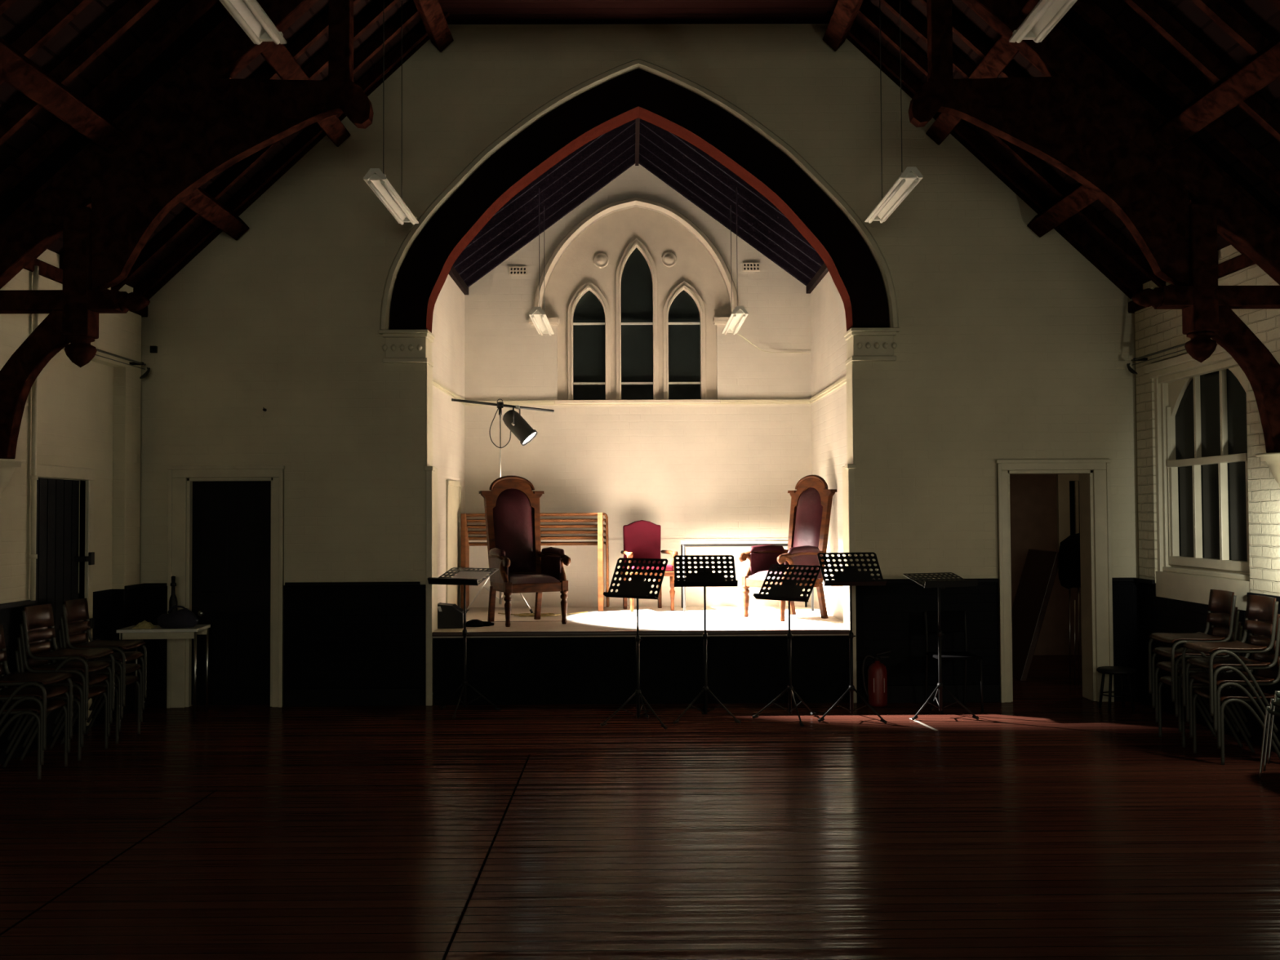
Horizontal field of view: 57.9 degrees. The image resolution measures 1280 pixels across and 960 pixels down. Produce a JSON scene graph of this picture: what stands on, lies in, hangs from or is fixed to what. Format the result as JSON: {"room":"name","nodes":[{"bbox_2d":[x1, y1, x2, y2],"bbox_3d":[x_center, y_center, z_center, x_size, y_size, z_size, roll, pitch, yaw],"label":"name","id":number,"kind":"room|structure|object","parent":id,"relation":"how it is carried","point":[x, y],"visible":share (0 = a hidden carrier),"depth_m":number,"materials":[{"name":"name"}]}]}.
{"room":"community hall","nodes":[
{"label":"community hall","id":0,"kind":"room"},
{"bbox_2d":[0,248,141,764],"bbox_3d":[-4.444,-0.134,2.432,0.450,3.750,14.920,0,-2,0],"label":"wall","id":1,"kind":"structure","parent":0,"point":[119,334],"depth_m":9.29,"materials":[{"name":"paint"}]},
{"bbox_2d":[29,265,39,600],"bbox_3d":[-4.233,-0.331,8.081,0.052,2.340,0.050,0,-2,0],"label":"pipe","id":2,"kind":"object","parent":1,"relation":"attached to","point":[33,477],"visible":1,"depth_m":8.06,"materials":[{"name":"metal"}]},
{"bbox_2d":[0,0,1279,458],"bbox_3d":[0.010,-2.376,7.670,8.556,4.441,0.196,0,-2,0],"label":"roof truss","id":3,"kind":"object","parent":1,"relation":"attached to","point":[202,121],"visible":0.99,"depth_m":7.61,"materials":[{"name":"wood"}]},
{"bbox_2d":[64,335,97,367],"bbox_3d":[-3.677,-0.840,7.600,0.196,0.205,0.196,0,-2,0],"label":"pendant","id":4,"kind":"object","parent":3,"relation":"attached to","point":[80,351],"depth_m":7.54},
{"bbox_2d":[0,37,249,239],"bbox_3d":[-3.411,-2.374,2.515,0.196,0.194,14.945,0,-2,0],"label":"purlin","id":5,"kind":"object","parent":3,"relation":"attached to","point":[16,69],"visible":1,"depth_m":6.97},
{"bbox_2d":[217,0,351,146],"bbox_3d":[-2.545,-3.187,2.544,0.196,0.194,14.945,0,-2,0],"label":"purlin","id":6,"kind":"object","parent":3,"relation":"attached to","point":[278,57],"visible":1,"depth_m":8.43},
{"bbox_2d":[413,0,453,52],"bbox_3d":[-1.660,-4.019,2.574,0.196,0.194,14.945,0,-2,0],"label":"purlin","id":7,"kind":"object","parent":3,"relation":"on","point":[430,11],"visible":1,"depth_m":9.54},
{"bbox_2d":[822,0,863,51],"bbox_3d":[1.740,-4.036,2.600,0.196,0.194,14.945,0,-2,0],"label":"purlin","id":8,"kind":"object","parent":3,"relation":"on","point":[845,12],"visible":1,"depth_m":9.57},
{"bbox_2d":[925,0,1039,145],"bbox_3d":[2.634,-3.213,2.583,0.196,0.194,14.945,0,-2,0],"label":"purlin","id":9,"kind":"object","parent":3,"relation":"attached to","point":[1002,53],"visible":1,"depth_m":8.41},
{"bbox_2d":[1026,36,1279,237],"bbox_3d":[3.509,-2.408,2.567,0.196,0.194,14.945,0,-2,0],"label":"purlin","id":10,"kind":"object","parent":3,"relation":"attached to","point":[1263,68],"visible":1,"depth_m":7.06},
{"bbox_2d":[1184,330,1217,362],"bbox_3d":[3.713,-0.877,7.655,0.196,0.205,0.196,0,-2,0],"label":"pendant","id":11,"kind":"object","parent":3,"relation":"attached to","point":[1201,346],"depth_m":7.60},
{"bbox_2d":[36,351,113,725],"bbox_3d":[-4.465,0.472,8.837,0.200,2.900,1.480,0,-2,0],"label":"wall","id":12,"kind":"structure","parent":0,"point":[75,403],"depth_m":9.17,"materials":[{"name":"paint"}]},
{"bbox_2d":[30,464,94,742],"bbox_3d":[-4.378,0.906,8.646,0.145,2.020,1.052,0,-2,0],"label":"door","id":13,"kind":"structure","parent":12,"relation":"in","point":[57,530],"depth_m":8.79,"materials":[{"name":"blue paint"}]},
{"bbox_2d":[0,0,422,288],"bbox_3d":[-3.061,-2.972,2.561,2.948,2.842,14.998,0,-2,0],"label":"ceiling","id":14,"kind":"structure","parent":0,"point":[21,15],"depth_m":7.55,"materials":[{"name":"wood"}]},
{"bbox_2d":[0,0,93,84],"bbox_3d":[-3.039,-2.794,6.479,2.909,2.714,0.056,0,-2,0],"label":"rafter","id":15,"kind":"object","parent":14,"relation":"attached to","point":[64,11],"visible":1,"depth_m":6.44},
{"bbox_2d":[0,0,159,146],"bbox_3d":[-3.042,-2.783,6.899,2.909,2.714,0.056,0,-2,0],"label":"rafter","id":16,"kind":"object","parent":14,"relation":"attached to","point":[132,11],"visible":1,"depth_m":6.87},
{"bbox_2d":[0,0,217,199],"bbox_3d":[-3.045,-2.771,7.319,2.909,2.714,0.056,0,-2,0],"label":"rafter","id":17,"kind":"object","parent":14,"relation":"attached to","point":[193,10],"visible":1,"depth_m":7.29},
{"bbox_2d":[0,14,232,229],"bbox_3d":[-3.049,-2.759,7.738,2.909,2.714,0.056,0,-2,0],"label":"rafter","id":18,"kind":"object","parent":14,"relation":"attached to","point":[228,19],"visible":0.25,"depth_m":7.70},
{"bbox_2d":[59,0,360,269],"bbox_3d":[-3.055,-2.735,8.578,2.909,2.714,0.056,0,-2,0],"label":"rafter","id":19,"kind":"object","parent":14,"relation":"attached to","point":[320,26],"visible":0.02,"depth_m":8.57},
{"bbox_2d":[219,0,286,44],"bbox_3d":[-1.783,-3.068,5.005,0.156,1.935,1.200,0,-2,0],"label":"fluorescent light","id":20,"kind":"object","parent":14,"relation":"hanging from","point":[249,15],"visible":1,"depth_m":5.33,"materials":[{"name":"white metal"}]},
{"bbox_2d":[111,0,418,290],"bbox_3d":[-3.061,-2.712,9.418,2.909,2.714,0.056,0,-2,0],"label":"rafter","id":21,"kind":"object","parent":14,"relation":"attached to","point":[368,51],"visible":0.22,"depth_m":9.39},
{"bbox_2d":[133,12,449,296],"bbox_3d":[-3.064,-2.700,9.837,2.909,2.714,0.056,0,-2,0],"label":"rafter","id":22,"kind":"object","parent":14,"relation":"attached to","point":[420,33],"visible":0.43,"depth_m":9.81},
{"bbox_2d":[302,0,399,79],"bbox_3d":[-3.058,-2.724,8.998,2.909,2.714,0.056,0,-2,0],"label":"rafter","id":23,"kind":"object","parent":14,"relation":"attached to","point":[375,11],"visible":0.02,"depth_m":9.00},
{"bbox_2d":[363,0,418,224],"bbox_3d":[-1.809,-2.971,8.474,0.156,1.935,1.200,0,-2,0],"label":"fluorescent light","id":24,"kind":"object","parent":14,"relation":"hanging from","point":[375,178],"visible":1,"depth_m":8.23,"materials":[{"name":"white metal"}]},
{"bbox_2d":[431,274,464,603],"bbox_3d":[-1.997,-0.111,11.418,0.200,4.185,2.310,0,-2,0],"label":"wall","id":25,"kind":"structure","parent":0,"point":[448,315],"depth_m":11.38,"materials":[{"name":"paint"}]},
{"bbox_2d":[423,363,437,706],"bbox_3d":[-1.821,0.467,10.095,0.077,2.954,0.305,0,-2,0],"label":"trim","id":26,"kind":"structure","parent":25,"relation":"attached to","point":[431,471],"depth_m":9.98,"materials":[{"name":"beige paint"}]},
{"bbox_2d":[445,479,461,607],"bbox_3d":[-1.888,0.684,11.722,0.022,1.358,0.908,0,-2,0],"label":"door","id":27,"kind":"structure","parent":25,"relation":"in","point":[453,488],"depth_m":11.66,"materials":[{"name":"beige paint"}]},
{"bbox_2d":[464,164,812,607],"bbox_3d":[-0.021,-0.862,12.759,4.180,5.740,0.300,0,-2,0],"label":"wall","id":28,"kind":"structure","parent":0,"point":[692,471],"depth_m":12.60,"materials":[{"name":"paint"}]},
{"bbox_2d":[528,196,744,404],"bbox_3d":[-0.042,-1.964,12.760,2.348,2.269,0.360,0,-2,0],"label":"window","id":29,"kind":"structure","parent":28,"relation":"in","point":[636,302],"depth_m":12.72,"materials":[{"name":"paint"}]},
{"bbox_2d":[528,196,744,325],"bbox_3d":[-0.043,-2.399,12.658,2.348,1.404,0.130,0,-2,0],"label":"hood","id":30,"kind":"object","parent":29,"relation":"attached to","point":[595,260],"depth_m":12.71,"materials":[{"name":"paint"}]},
{"bbox_2d":[464,399,811,405],"bbox_3d":[-0.019,-0.844,12.591,3.780,0.045,0.035,0,-2,0],"label":"trim","id":31,"kind":"structure","parent":28,"relation":"attached to","point":[793,401],"depth_m":12.58,"materials":[{"name":"beige paint"}]},
{"bbox_2d":[438,0,838,24],"bbox_3d":[0.039,-4.238,2.620,3.464,0.080,14.998,0,-2,0],"label":"ceiling","id":32,"kind":"structure","parent":0,"point":[460,11],"depth_m":9.86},
{"bbox_2d":[453,118,824,287],"bbox_3d":[-0.021,-2.831,11.409,3.980,1.579,2.510,0,-2,0],"label":"ceiling","id":33,"kind":"structure","parent":0,"point":[694,174],"depth_m":11.74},
{"bbox_2d":[528,188,554,335],"bbox_3d":[-0.973,-2.159,11.458,0.156,1.290,1.200,0,-2,0],"label":"fluorescent light","id":34,"kind":"object","parent":33,"relation":"hanging from","point":[537,315],"visible":1,"depth_m":11.21,"materials":[{"name":"white metal"}]},
{"bbox_2d":[0,654,1279,959],"bbox_3d":[0.708,1.814,4.156,10.460,0.100,18.800,0,-2,0],"label":"floor","id":35,"kind":"structure","parent":0,"point":[1053,823],"depth_m":5.95,"materials":[{"name":"wood"}]},
{"bbox_2d":[0,675,67,779],"bbox_3d":[-4.005,1.506,7.431,0.486,0.760,0.393,0,-2,-2],"label":"chair","id":36,"kind":"object","parent":35,"relation":"on","point":[26,707],"visible":0.9,"depth_m":7.48,"materials":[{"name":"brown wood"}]},
{"bbox_2d":[0,648,70,764],"bbox_3d":[-3.990,1.415,7.433,0.486,0.760,0.393,0,-2,-2],"label":"chair","id":37,"kind":"object","parent":36,"relation":"on","point":[27,693],"visible":0.88,"depth_m":7.47,"materials":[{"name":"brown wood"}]},
{"bbox_2d":[0,624,72,750],"bbox_3d":[-3.976,1.325,7.436,0.486,0.760,0.393,0,-2,-2],"label":"chair","id":38,"kind":"object","parent":37,"relation":"on","point":[23,680],"visible":0.92,"depth_m":7.48,"materials":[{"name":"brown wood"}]},
{"bbox_2d":[14,647,107,760],"bbox_3d":[-4.009,1.522,8.001,0.486,0.760,0.393,0,-2,2],"label":"chair","id":39,"kind":"object","parent":35,"relation":"on","point":[93,691],"visible":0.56,"depth_m":7.94,"materials":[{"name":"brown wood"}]},
{"bbox_2d":[17,634,110,747],"bbox_3d":[-3.995,1.432,8.004,0.486,0.760,0.393,0,-2,2],"label":"chair","id":40,"kind":"object","parent":39,"relation":"on","point":[94,678],"visible":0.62,"depth_m":7.97,"materials":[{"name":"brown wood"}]},
{"bbox_2d":[19,620,112,733],"bbox_3d":[-3.980,1.341,8.007,0.486,0.760,0.393,0,-2,2],"label":"chair","id":41,"kind":"object","parent":40,"relation":"on","point":[71,667],"visible":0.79,"depth_m":7.99,"materials":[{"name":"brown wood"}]},
{"bbox_2d":[22,604,115,720],"bbox_3d":[-3.966,1.252,8.009,0.486,0.760,0.393,0,-2,2],"label":"chair","id":42,"kind":"object","parent":41,"relation":"on","point":[37,616],"visible":0.82,"depth_m":8.01,"materials":[{"name":"brown wood"}]},
{"bbox_2d":[56,638,140,744],"bbox_3d":[-4.013,1.537,8.551,0.486,0.760,0.393,0,-2,0],"label":"chair","id":43,"kind":"object","parent":35,"relation":"on","point":[130,679],"visible":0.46,"depth_m":8.60,"materials":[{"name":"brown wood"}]},
{"bbox_2d":[57,626,142,732],"bbox_3d":[-3.999,1.447,8.553,0.486,0.760,0.393,0,-2,0],"label":"chair","id":44,"kind":"object","parent":43,"relation":"on","point":[130,668],"visible":0.48,"depth_m":8.59,"materials":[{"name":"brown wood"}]},
{"bbox_2d":[59,613,144,719],"bbox_3d":[-3.984,1.357,8.556,0.486,0.760,0.393,0,-2,0],"label":"chair","id":45,"kind":"object","parent":44,"relation":"on","point":[80,637],"visible":0.59,"depth_m":8.55,"materials":[{"name":"brown wood"}]},
{"bbox_2d":[62,598,146,706],"bbox_3d":[-3.970,1.267,8.559,0.486,0.760,0.393,0,-2,0],"label":"chair","id":46,"kind":"object","parent":45,"relation":"on","point":[73,610],"visible":0.77,"depth_m":8.57,"materials":[{"name":"brown wood"}]},
{"bbox_2d":[115,624,210,719],"bbox_3d":[-3.922,1.576,9.530,0.635,0.725,0.380,0,-2,-4],"label":"side table","id":47,"kind":"object","parent":35,"relation":"on","point":[157,633],"visible":0.83,"depth_m":9.38,"materials":[{"name":"white wood"}]},
{"bbox_2d":[156,605,198,628],"bbox_3d":[-3.807,1.124,9.524,0.330,0.179,0.228,0,-2,0],"label":"cloth bag","id":48,"kind":"object","parent":47,"relation":"on","point":[182,618],"visible":1,"depth_m":9.44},
{"bbox_2d":[427,567,501,719],"bbox_3d":[-1.476,1.331,9.528,0.548,1.192,0.495,-1,-2,17],"label":"music stand","id":49,"kind":"object","parent":35,"relation":"on","point":[444,580],"visible":1,"depth_m":9.56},
{"bbox_2d":[600,557,667,729],"bbox_3d":[-0.063,1.259,8.982,0.491,1.290,0.530,0,-2,-22],"label":"music stand","id":50,"kind":"object","parent":35,"relation":"on","point":[637,588],"visible":1,"depth_m":9.00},
{"bbox_2d":[431,605,849,705],"bbox_3d":[0.003,1.650,11.232,3.770,0.632,2.608,0,-2,0],"label":"stage platform","id":51,"kind":"object","parent":35,"relation":"on","point":[588,659],"visible":0.84,"depth_m":9.97,"materials":[{"name":"paint"}]},
{"bbox_2d":[437,602,463,628],"bbox_3d":[-1.695,1.214,10.376,0.245,0.214,0.203,0,-2,0],"label":"stage monitor","id":52,"kind":"object","parent":51,"relation":"on","point":[450,615],"visible":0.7,"depth_m":10.28,"materials":[{"name":"black plastic"}]},
{"bbox_2d":[466,414,533,613],"bbox_3d":[-1.424,0.307,11.823,0.705,2.094,0.459,0,-2,0],"label":"lighting stand","id":53,"kind":"object","parent":51,"relation":"on","point":[500,598],"visible":0.32,"depth_m":11.70,"materials":[{"name":"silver metal"}]},
{"bbox_2d":[451,398,554,414],"bbox_3d":[-1.427,-0.746,11.759,1.110,0.168,0.083,0,-2,-9],"label":"light bar","id":54,"kind":"object","parent":53,"relation":"attached to","point":[500,405],"visible":0.96,"depth_m":11.74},
{"bbox_2d":[502,404,537,445],"bbox_3d":[-1.204,-0.557,11.658,0.351,0.426,0.251,-1,-2,30],"label":"spotlight","id":55,"kind":"object","parent":54,"relation":"hanging from","point":[513,420],"visible":1,"depth_m":11.58,"materials":[{"name":"black metal"}]},
{"bbox_2d":[478,475,570,626],"bbox_3d":[-1.081,0.638,10.783,0.652,1.381,0.727,1,-2,-27],"label":"chair","id":56,"kind":"object","parent":51,"relation":"on","point":[511,504],"visible":0.98,"depth_m":10.94,"materials":[{"name":"brown wood"}]},
{"bbox_2d":[460,512,608,611],"bbox_3d":[-1.117,0.855,12.103,1.574,1.022,0.328,0,-2,0],"label":"wooden bench","id":57,"kind":"object","parent":51,"relation":"on","point":[600,515],"visible":0.9,"depth_m":11.95,"materials":[{"name":"brown wood"}]},
{"bbox_2d":[620,520,678,612],"bbox_3d":[0.077,0.890,12.105,0.530,0.940,0.480,0,-2,-14],"label":"chair","id":58,"kind":"object","parent":51,"relation":"on","point":[642,538],"visible":0.61,"depth_m":12.28,"materials":[{"name":"fabric"}]},
{"bbox_2d":[680,539,813,611],"bbox_3d":[1.113,0.995,12.125,1.360,0.720,0.500,0,-2,0],"label":"table","id":59,"kind":"object","parent":51,"relation":"on","point":[685,544],"visible":0.54,"depth_m":11.90,"materials":[{"name":"white wood"}]},
{"bbox_2d":[737,475,836,622],"bbox_3d":[1.421,0.635,11.144,0.727,1.381,0.652,1,-2,-32],"label":"chair","id":60,"kind":"object","parent":51,"relation":"on","point":[811,507],"visible":0.8,"depth_m":11.19,"materials":[{"name":"brown wood"}]},
{"bbox_2d":[672,555,741,724],"bbox_3d":[0.516,1.256,9.244,0.533,1.305,0.465,0,-2,0],"label":"music stand","id":61,"kind":"object","parent":35,"relation":"on","point":[704,577],"visible":1,"depth_m":9.15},
{"bbox_2d":[751,564,821,726],"bbox_3d":[1.236,1.292,9.221,0.475,1.224,0.521,1,-2,-43],"label":"music stand","id":62,"kind":"object","parent":35,"relation":"on","point":[788,591],"visible":1,"depth_m":9.17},
{"bbox_2d":[817,551,887,724],"bbox_3d":[1.664,1.242,9.230,0.551,1.321,0.502,0,-2,0],"label":"music stand","id":63,"kind":"object","parent":35,"relation":"on","point":[851,576],"visible":1,"depth_m":9.17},
{"bbox_2d":[862,650,890,706],"bbox_3d":[2.007,1.685,9.820,0.207,0.462,0.160,1,-2,-43],"label":"fire extinguisher","id":64,"kind":"object","parent":35,"relation":"on","point":[877,694],"visible":0.99,"depth_m":9.77,"materials":[{"name":"red metal"}]},
{"bbox_2d":[902,572,978,719],"bbox_3d":[2.387,1.329,9.325,0.562,1.145,0.509,0,-2,-13],"label":"music stand","id":65,"kind":"object","parent":35,"relation":"on","point":[942,583],"visible":1,"depth_m":9.26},
{"bbox_2d":[924,610,983,713],"bbox_3d":[2.614,1.508,9.656,0.362,0.802,0.432,0,-2,-4],"label":"folding chair","id":66,"kind":"object","parent":35,"relation":"on","point":[950,620],"visible":0.94,"depth_m":9.82,"materials":[{"name":"black metal"}]},
{"bbox_2d":[1011,548,1058,680],"bbox_3d":[3.887,1.331,11.596,0.432,1.250,0.800,0,-2,0],"label":"trestle table","id":67,"kind":"object","parent":35,"relation":"on","point":[1040,569],"visible":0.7,"depth_m":11.43,"materials":[{"name":"brown wood"}]},
{"bbox_2d":[1057,533,1082,684],"bbox_3d":[4.203,1.220,11.002,0.394,1.435,0.260,0,-2,0],"label":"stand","id":68,"kind":"object","parent":35,"relation":"on","point":[1068,556],"visible":0.45,"depth_m":10.93,"materials":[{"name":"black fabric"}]},
{"bbox_2d":[1096,666,1135,711],"bbox_3d":[3.956,1.733,9.605,0.300,0.336,0.300,0,-2,-10],"label":"stool","id":69,"kind":"object","parent":35,"relation":"on","point":[1117,670],"visible":1,"depth_m":9.53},
{"bbox_2d":[1158,636,1246,747],"bbox_3d":[4.012,1.486,8.231,0.486,0.760,0.393,0,-2,1],"label":"chair","id":70,"kind":"object","parent":35,"relation":"on","point":[1166,679],"visible":0.35,"depth_m":8.24,"materials":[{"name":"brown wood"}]},
{"bbox_2d":[1155,621,1243,732],"bbox_3d":[3.989,1.381,8.234,0.486,0.760,0.393,0,-2,1],"label":"chair","id":71,"kind":"object","parent":70,"relation":"on","point":[1166,665],"visible":0.52,"depth_m":8.16,"materials":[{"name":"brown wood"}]},
{"bbox_2d":[1151,606,1239,716],"bbox_3d":[3.966,1.276,8.237,0.486,0.760,0.393,0,-2,1],"label":"chair","id":72,"kind":"object","parent":71,"relation":"on","point":[1217,632],"visible":0.63,"depth_m":8.22,"materials":[{"name":"brown wood"}]},
{"bbox_2d":[1148,589,1236,702],"bbox_3d":[3.944,1.171,8.239,0.486,0.760,0.393,0,-2,1],"label":"chair","id":73,"kind":"object","parent":72,"relation":"on","point":[1220,601],"visible":0.74,"depth_m":8.24,"materials":[{"name":"brown wood"}]},
{"bbox_2d":[1192,651,1279,764],"bbox_3d":[3.996,1.470,7.671,0.486,0.760,0.393,0,-2,0],"label":"chair","id":74,"kind":"object","parent":35,"relation":"on","point":[1237,695],"visible":0.74,"depth_m":7.69,"materials":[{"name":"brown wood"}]},
{"bbox_2d":[1189,633,1279,748],"bbox_3d":[3.973,1.366,7.674,0.486,0.760,0.393,0,-2,0],"label":"chair","id":75,"kind":"object","parent":74,"relation":"on","point":[1234,679],"visible":0.73,"depth_m":7.64,"materials":[{"name":"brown metal"}]},
{"bbox_2d":[1185,613,1279,732],"bbox_3d":[3.951,1.261,7.677,0.486,0.760,0.393,0,-2,0],"label":"chair","id":76,"kind":"object","parent":75,"relation":"on","point":[1225,663],"visible":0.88,"depth_m":7.61,"materials":[{"name":"brown wood"}]},
{"bbox_2d":[1182,595,1278,715],"bbox_3d":[3.928,1.156,7.680,0.486,0.760,0.393,0,-2,0],"label":"chair","id":77,"kind":"object","parent":76,"relation":"on","point":[1260,607],"visible":0.9,"depth_m":7.66,"materials":[{"name":"brown wood"}]},
{"bbox_2d":[138,23,1141,707],"bbox_3d":[0.648,-1.093,10.175,10.460,6.050,0.270,0,-2,0],"label":"wall","id":78,"kind":"structure","parent":0,"point":[1011,344],"depth_m":10.04,"materials":[{"name":"paint"}]},
{"bbox_2d":[166,465,284,708],"bbox_3d":[-3.558,0.916,10.053,1.002,2.070,0.298,0,-2,0],"label":"door","id":79,"kind":"structure","parent":78,"relation":"in","point":[225,545],"depth_m":9.99,"materials":[{"name":"blue paint"}]},
{"bbox_2d":[142,581,420,586],"bbox_3d":[-3.082,0.898,9.944,2.377,0.035,0.025,0,-2,0],"label":"trim","id":80,"kind":"structure","parent":78,"relation":"attached to","point":[412,583],"depth_m":9.94,"materials":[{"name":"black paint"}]},
{"bbox_2d":[145,35,429,299],"bbox_3d":[-2.975,-2.811,10.035,2.626,2.541,0.048,0,-2,0],"label":"rafter","id":81,"kind":"object","parent":78,"relation":"attached to","point":[289,166],"visible":0.31,"depth_m":10.01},
{"bbox_2d":[377,329,434,366],"bbox_3d":[-2.039,-1.149,10.117,0.427,0.280,0.350,0,-2,0],"label":"trim","id":82,"kind":"structure","parent":78,"relation":"attached to","point":[401,346],"depth_m":9.98,"materials":[{"name":"beige paint"}]},
{"bbox_2d":[388,68,889,329],"bbox_3d":[-0.009,-2.446,10.126,4.344,2.292,0.135,0,-2,0],"label":"arch","id":83,"kind":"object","parent":78,"relation":"attached to","point":[417,276],"depth_m":10.06,"materials":[{"name":"paint"}]},
{"bbox_2d":[379,58,898,329],"bbox_3d":[-0.008,-2.486,10.037,4.494,2.367,0.075,0,-2,0],"label":"trim","id":84,"kind":"structure","parent":78,"relation":"attached to","point":[585,86],"depth_m":10.02,"materials":[{"name":"beige paint"}]},
{"bbox_2d":[426,106,853,333],"bbox_3d":[-0.009,-2.360,10.206,4.025,2.124,0.290,0,-2,0],"label":"trim","id":85,"kind":"structure","parent":78,"relation":"attached to","point":[638,112],"depth_m":10.21,"materials":[{"name":"red paint"}]},
{"bbox_2d":[144,684,1137,707],"bbox_3d":[0.014,1.855,9.942,8.560,0.150,0.020,0,-2,0],"label":"baseboard","id":86,"kind":"structure","parent":78,"relation":"attached to","point":[895,693],"depth_m":9.92,"materials":[{"name":"blue paint"}]},
{"bbox_2d":[844,327,900,364],"bbox_3d":[2.034,-1.170,10.147,0.427,0.280,0.350,0,-2,0],"label":"trim","id":87,"kind":"structure","parent":78,"relation":"attached to","point":[874,344],"depth_m":10.02,"materials":[{"name":"beige paint"}]},
{"bbox_2d":[846,35,1133,298],"bbox_3d":[2.955,-2.841,10.080,2.626,2.541,0.048,0,-2,0],"label":"rafter","id":88,"kind":"object","parent":78,"relation":"attached to","point":[958,138],"visible":0.44,"depth_m":10.06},
{"bbox_2d":[995,458,1114,702],"bbox_3d":[3.583,0.871,10.107,0.992,2.090,0.298,0,-2,0],"label":"door frame","id":89,"kind":"structure","parent":78,"relation":"in","point":[1095,493],"depth_m":9.99,"materials":[{"name":"beige paint"}]},
{"bbox_2d":[810,271,847,621],"bbox_3d":[1.983,-0.131,11.448,0.200,4.185,2.310,0,-2,0],"label":"wall","id":90,"kind":"structure","parent":0,"point":[828,316],"depth_m":11.41,"materials":[{"name":"paint"}]},
{"bbox_2d":[842,361,857,702],"bbox_3d":[1.832,0.448,10.126,0.077,2.954,0.311,0,-2,0],"label":"trim","id":91,"kind":"structure","parent":90,"relation":"attached to","point":[848,470],"depth_m":10.03,"materials":[{"name":"beige paint"}]},
{"bbox_2d":[1009,474,1080,655],"bbox_3d":[4.452,0.500,13.275,3.300,3.000,0.100,0,-2,0],"label":"wall","id":92,"kind":"structure","parent":0,"point":[1033,497],"depth_m":13.22,"materials":[{"name":"brown paint"}]},
{"bbox_2d":[1056,474,1079,571],"bbox_3d":[5.119,0.487,13.200,0.699,1.114,0.060,0,-2,0],"label":"window","id":93,"kind":"structure","parent":92,"relation":"in","point":[1067,485],"depth_m":13.18,"materials":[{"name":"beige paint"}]},
{"bbox_2d":[853,0,1279,284],"bbox_3d":[3.151,-3.004,2.608,2.948,2.842,14.998,0,-2,0],"label":"ceiling","id":94,"kind":"structure","parent":0,"point":[1263,15],"depth_m":7.61,"materials":[{"name":"wood"}]},
{"bbox_2d":[864,0,923,222],"bbox_3d":[1.841,-2.975,8.501,0.156,1.907,1.200,0,-2,0],"label":"fluorescent light","id":95,"kind":"object","parent":94,"relation":"hanging from","point":[911,176],"visible":1,"depth_m":8.31,"materials":[{"name":"white metal"}]},
{"bbox_2d":[826,11,1142,293],"bbox_3d":[3.048,-2.731,9.884,2.909,2.714,0.056,0,-2,0],"label":"rafter","id":96,"kind":"object","parent":94,"relation":"attached to","point":[856,33],"visible":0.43,"depth_m":9.86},
{"bbox_2d":[880,0,1121,220],"bbox_3d":[3.054,-2.754,9.044,2.909,2.714,0.056,0,-2,0],"label":"rafter","id":97,"kind":"object","parent":94,"relation":"attached to","point":[908,16],"visible":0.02,"depth_m":9.03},
{"bbox_2d":[857,0,1165,287],"bbox_3d":[3.051,-2.742,9.464,2.909,2.714,0.056,0,-2,0],"label":"rafter","id":98,"kind":"object","parent":94,"relation":"attached to","point":[913,54],"visible":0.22,"depth_m":9.43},
{"bbox_2d":[1008,0,1077,43],"bbox_3d":[1.867,-3.073,5.032,0.156,1.907,1.200,0,-2,0],"label":"fluorescent light","id":99,"kind":"object","parent":94,"relation":"hanging from","point":[1046,15],"visible":1,"depth_m":5.36,"materials":[{"name":"white metal"}]},
{"bbox_2d":[918,0,1217,256],"bbox_3d":[3.057,-2.766,8.624,2.909,2.714,0.056,0,-2,0],"label":"rafter","id":100,"kind":"object","parent":94,"relation":"attached to","point":[962,29],"visible":0.02,"depth_m":8.61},
{"bbox_2d":[1056,21,1279,226],"bbox_3d":[3.063,-2.790,7.785,2.909,2.714,0.056,0,-2,0],"label":"rafter","id":101,"kind":"object","parent":94,"relation":"attached to","point":[1061,26],"visible":0.25,"depth_m":7.75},
{"bbox_2d":[1071,0,1279,196],"bbox_3d":[3.066,-2.801,7.365,2.909,2.714,0.056,0,-2,0],"label":"rafter","id":102,"kind":"object","parent":94,"relation":"attached to","point":[1088,10],"visible":1,"depth_m":7.33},
{"bbox_2d":[1123,0,1279,142],"bbox_3d":[3.070,-2.813,6.945,2.909,2.714,0.056,0,-2,0],"label":"rafter","id":103,"kind":"object","parent":94,"relation":"attached to","point":[1150,11],"visible":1,"depth_m":6.91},
{"bbox_2d":[1191,0,1279,79],"bbox_3d":[3.073,-2.825,6.525,2.909,2.714,0.056,0,-2,0],"label":"rafter","id":104,"kind":"object","parent":94,"relation":"attached to","point":[1223,14],"visible":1,"depth_m":6.49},
{"bbox_2d":[1134,244,1279,752],"bbox_3d":[4.565,-0.179,2.500,0.450,3.750,14.920,0,-2,0],"label":"wall","id":105,"kind":"structure","parent":0,"point":[1155,330],"depth_m":9.01,"materials":[{"name":"paint"}]},
{"bbox_2d":[1126,342,1249,610],"bbox_3d":[4.324,-0.051,9.012,0.316,2.002,1.681,0,-2,0],"label":"window","id":106,"kind":"structure","parent":105,"relation":"in","point":[1201,433],"depth_m":9.06,"materials":[{"name":"beige paint"}]},
{"bbox_2d":[1128,253,1255,313],"bbox_3d":[4.377,-1.711,2.577,0.150,0.100,14.990,0,-2,0],"label":"trim","id":107,"kind":"structure","parent":105,"relation":"attached to","point":[1242,261],"depth_m":8.36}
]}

